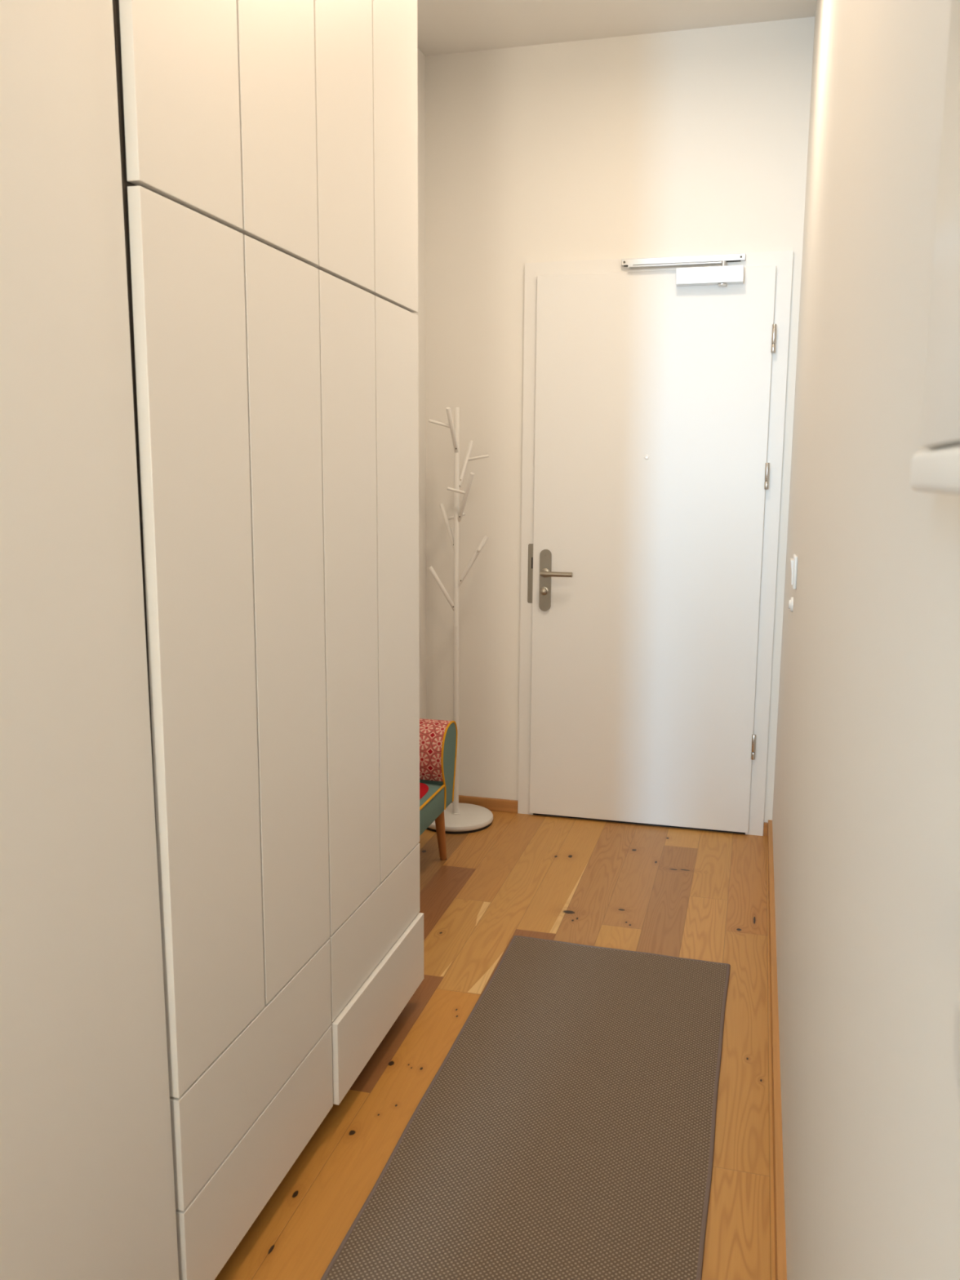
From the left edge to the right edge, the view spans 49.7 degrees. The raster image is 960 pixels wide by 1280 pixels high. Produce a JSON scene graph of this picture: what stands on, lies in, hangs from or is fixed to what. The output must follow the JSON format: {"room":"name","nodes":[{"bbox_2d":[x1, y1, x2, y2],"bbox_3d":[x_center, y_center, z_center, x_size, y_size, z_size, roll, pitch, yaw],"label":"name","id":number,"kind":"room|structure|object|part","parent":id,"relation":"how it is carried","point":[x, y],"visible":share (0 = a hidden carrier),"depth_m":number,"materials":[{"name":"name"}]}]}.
{"room":"apartment entrance hallway","nodes":[
{"label":"apartment entrance hallway","id":0,"kind":"room"},
{"bbox_2d":[0,0,179,1279],"bbox_3d":[-0.739,-0.284,1.200,0.532,2.777,0.390,3,9,15],"label":"wall","id":1,"kind":"structure","parent":0,"point":[87,1187],"depth_m":1.22,"materials":[{"name":"white paint"}]},
{"bbox_2d":[413,46,426,719],"bbox_3d":[-0.602,-0.523,2.696,0.120,2.777,2.607,3,9,15],"label":"wall","id":2,"kind":"structure","parent":0,"point":[420,56],"depth_m":3.83,"materials":[{"name":"white paint"}]},
{"bbox_2d":[214,810,775,1279],"bbox_3d":[-2.088,1.365,-0.369,4.102,0.001,9.797,3,9,15],"label":"floor","id":3,"kind":"structure","parent":0,"point":[685,893],"depth_m":2.79,"materials":[{"name":"brown wood"}]},
{"bbox_2d":[112,0,423,1279],"bbox_3d":[-0.504,-0.395,1.908,0.480,2.776,1.097,3,9,15],"label":"wardrobe","id":4,"kind":"object","parent":3,"relation":"on","point":[268,148],"visible":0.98,"depth_m":1.70,"materials":[{"name":"white wood"}]},
{"bbox_3d":[-0.393,-1.123,1.330,0.018,1.078,0.269,3,9,15],"label":"door","id":5,"kind":"part","parent":4,"relation":"part of","materials":[{"name":"white paint"}]},
{"bbox_3d":[-0.400,0.025,1.514,0.018,1.236,0.269,3,9,15],"label":"door","id":6,"kind":"part","parent":4,"relation":"part of","materials":[{"name":"white paint"}]},
{"bbox_3d":[-0.369,0.705,1.757,0.018,0.176,0.544,3,9,15],"label":"drawer","id":7,"kind":"part","parent":4,"relation":"part of","materials":[{"name":"white paint"}]},
{"bbox_3d":[-0.370,0.881,1.786,0.018,0.173,0.544,3,9,15],"label":"drawer","id":8,"kind":"part","parent":4,"relation":"part of","materials":[{"name":"white paint"}]},
{"bbox_3d":[-0.321,-1.165,1.592,0.018,1.078,0.269,3,9,15],"label":"door","id":9,"kind":"part","parent":4,"relation":"part of","materials":[{"name":"white paint"}]},
{"bbox_3d":[-0.329,-0.017,1.776,0.018,1.236,0.269,3,9,15],"label":"door","id":10,"kind":"part","parent":4,"relation":"part of","materials":[{"name":"white paint"}]},
{"bbox_3d":[-0.250,-1.206,1.854,0.018,1.078,0.269,3,9,15],"label":"door","id":11,"kind":"part","parent":4,"relation":"part of","materials":[{"name":"white paint"}]},
{"bbox_3d":[-0.258,-0.058,2.038,0.018,1.236,0.269,3,9,15],"label":"door","id":12,"kind":"part","parent":4,"relation":"part of","materials":[{"name":"white paint"}]},
{"bbox_3d":[-0.226,0.622,2.281,0.018,0.176,0.544,3,9,15],"label":"drawer","id":13,"kind":"part","parent":4,"relation":"part of","materials":[{"name":"white paint"}]},
{"bbox_3d":[-0.218,0.798,2.307,0.018,0.173,0.544,3,9,15],"label":"drawer","id":14,"kind":"part","parent":4,"relation":"part of","materials":[{"name":"white paint"}]},
{"bbox_3d":[-0.179,-1.248,2.116,0.018,1.078,0.269,3,9,15],"label":"door","id":15,"kind":"part","parent":4,"relation":"part of","materials":[{"name":"white paint"}]},
{"bbox_3d":[-0.186,-0.100,2.300,0.018,1.236,0.269,3,9,15],"label":"door","id":16,"kind":"part","parent":4,"relation":"part of","materials":[{"name":"white paint"}]},
{"bbox_2d":[419,718,457,860],"bbox_3d":[-0.270,0.536,3.357,0.259,0.487,0.524,3,9,15],"label":"chair","id":17,"kind":"object","parent":3,"relation":"on","point":[437,738],"visible":0.38,"depth_m":3.42,"materials":[{"name":"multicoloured fabric"}]},
{"bbox_2d":[419,783,441,806],"bbox_3d":[-0.286,0.494,3.288,0.247,0.020,0.370,3,9,15],"label":"seat cushion","id":18,"kind":"object","parent":17,"relation":"on","point":[428,793],"depth_m":3.33,"materials":[{"name":"multicoloured fabric"}]},
{"bbox_3d":[-0.286,0.547,3.296,0.251,0.089,0.372,3,9,15],"label":"seat","id":19,"kind":"part","parent":17,"relation":"part of","materials":[{"name":"teal fabric"}]},
{"bbox_3d":[-0.224,0.412,3.507,0.251,0.280,0.167,3,9,15],"label":"backrest","id":20,"kind":"part","parent":17,"relation":"part of","materials":[{"name":"teal fabric"}]},
{"bbox_3d":[-0.133,0.657,3.500,0.036,0.206,0.083,3,9,15],"label":"leg","id":21,"kind":"part","parent":17,"relation":"part of","materials":[{"name":"brown wood"}]},
{"bbox_2d":[426,407,493,834],"bbox_3d":[-0.088,-0.070,3.809,0.286,1.538,0.286,3,9,15],"label":"coat stand","id":22,"kind":"object","parent":3,"relation":"on","point":[460,818],"visible":0.91,"depth_m":3.79,"materials":[{"name":"white metal"}]},
{"bbox_2d":[320,935,730,1279],"bbox_3d":[0.116,1.009,1.918,0.620,0.008,2.012,3,9,15],"label":"runner rug","id":23,"kind":"object","parent":3,"relation":"on","point":[566,1131],"visible":1,"depth_m":2.06,"materials":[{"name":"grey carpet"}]},
{"bbox_2d":[417,0,817,56],"bbox_3d":[-1.915,-1.496,-0.372,4.350,0.100,9.147,3,9,15],"label":"ceiling","id":24,"kind":"structure","parent":0,"point":[444,27],"depth_m":3.38,"materials":[{"name":"white paint"}]},
{"bbox_2d":[425,16,814,827],"bbox_3d":[0.521,-0.693,3.803,1.705,2.777,0.140,3,9,15],"label":"wall","id":25,"kind":"structure","parent":0,"point":[687,142],"depth_m":3.67,"materials":[{"name":"white paint"}]},
{"bbox_2d":[450,795,518,813],"bbox_3d":[-0.033,0.641,4.085,0.377,0.047,0.015,3,9,15],"label":"baseboard","id":26,"kind":"structure","parent":25,"relation":"attached to","point":[491,804],"depth_m":4.06,"materials":[{"name":"brown wood"}]},
{"bbox_2d":[517,250,793,835],"bbox_3d":[0.604,-0.319,3.771,0.921,2.050,0.191,3,9,15],"label":"door","id":27,"kind":"structure","parent":25,"relation":"in","point":[653,420],"depth_m":3.73,"materials":[{"name":"white paint"}]},
{"bbox_3d":[0.189,-0.249,3.873,0.019,0.222,0.004,3,9,15],"label":"strike plate","id":28,"kind":"part","parent":27,"relation":"part of","materials":[{"name":"silver metal"}]},
{"bbox_3d":[0.235,-0.180,3.831,0.031,0.031,0.027,3,9,15],"label":"lock knob","id":29,"kind":"part","parent":27,"relation":"part of","materials":[{"name":"silver metal"}]},
{"bbox_3d":[0.242,-0.221,3.842,0.043,0.230,0.009,3,9,15],"label":"handle plate","id":30,"kind":"part","parent":27,"relation":"part of","materials":[{"name":"silver metal"}]},
{"bbox_3d":[0.279,-0.242,3.797,0.127,0.035,0.050,3,9,15],"label":"lever handle","id":31,"kind":"part","parent":27,"relation":"part of","materials":[{"name":"silver metal"}]},
{"bbox_2d":[621,253,745,286],"bbox_3d":[0.691,-1.260,3.546,0.418,0.106,0.058,3,9,15],"label":"door closer","id":32,"kind":"object","parent":27,"relation":"attached to","point":[722,275],"depth_m":3.51,"materials":[{"name":"silver metal"}]},
{"bbox_3d":[0.672,-1.279,3.541,0.330,0.022,0.020,3,9,15],"label":"closer arm","id":33,"kind":"part","parent":32,"relation":"part of","materials":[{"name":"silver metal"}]},
{"bbox_3d":[0.696,-1.305,3.558,0.418,0.022,0.019,3,9,15],"label":"slide rail","id":34,"kind":"part","parent":32,"relation":"part of","materials":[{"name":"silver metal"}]},
{"bbox_2d":[763,822,768,835],"bbox_3d":[1.047,0.694,3.799,0.015,0.047,0.015,3,9,15],"label":"baseboard","id":35,"kind":"structure","parent":25,"relation":"attached to","point":[766,824],"depth_m":3.79,"materials":[{"name":"brown wood"}]},
{"bbox_2d":[772,0,959,1279],"bbox_3d":[0.046,0.024,-0.692,0.255,2.777,8.897,3,9,15],"label":"wall","id":36,"kind":"structure","parent":0,"point":[866,811],"depth_m":0.91,"materials":[{"name":"white paint"}]},
{"bbox_2d":[767,819,786,1279],"bbox_3d":[0.456,1.043,1.560,0.015,0.058,4.697,3,9,15],"label":"baseboard","id":37,"kind":"structure","parent":36,"relation":"attached to","point":[780,1267],"depth_m":2.12,"materials":[{"name":"brown wood"}]},
{"bbox_2d":[788,596,793,612],"bbox_3d":[0.833,-0.095,2.778,0.012,0.040,0.040,3,9,15],"label":"button","id":38,"kind":"object","parent":36,"relation":"attached to","point":[791,601],"visible":1,"depth_m":2.76,"materials":[{"name":"white plastic"}]},
{"bbox_2d":[790,554,797,589],"bbox_3d":[0.798,-0.174,2.638,0.016,0.084,0.084,3,9,15],"label":"light switch","id":39,"kind":"object","parent":36,"relation":"attached to","point":[793,562],"visible":1,"depth_m":2.60,"materials":[{"name":"white plastic"}]},
{"bbox_2d":[910,0,959,495],"bbox_3d":[0.157,-0.293,0.221,0.034,0.524,0.431,3,9,15],"label":"box","id":40,"kind":"object","parent":36,"relation":"attached to","point":[937,469],"visible":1,"depth_m":0.40,"materials":[{"name":"white"}]},
{"bbox_3d":[0.156,-0.043,0.261,0.034,0.018,0.431,3,9,15],"label":"rail","id":41,"kind":"part","parent":40,"relation":"part of","materials":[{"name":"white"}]},
{"bbox_2d":[953,1001,959,1100],"bbox_3d":[0.162,0.137,0.307,0.029,0.032,0.070,3,9,15],"label":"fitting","id":42,"kind":"object","parent":36,"relation":"attached to","point":[957,1015],"visible":1,"depth_m":0.34,"materials":[{"name":"white plastic"}]}
]}

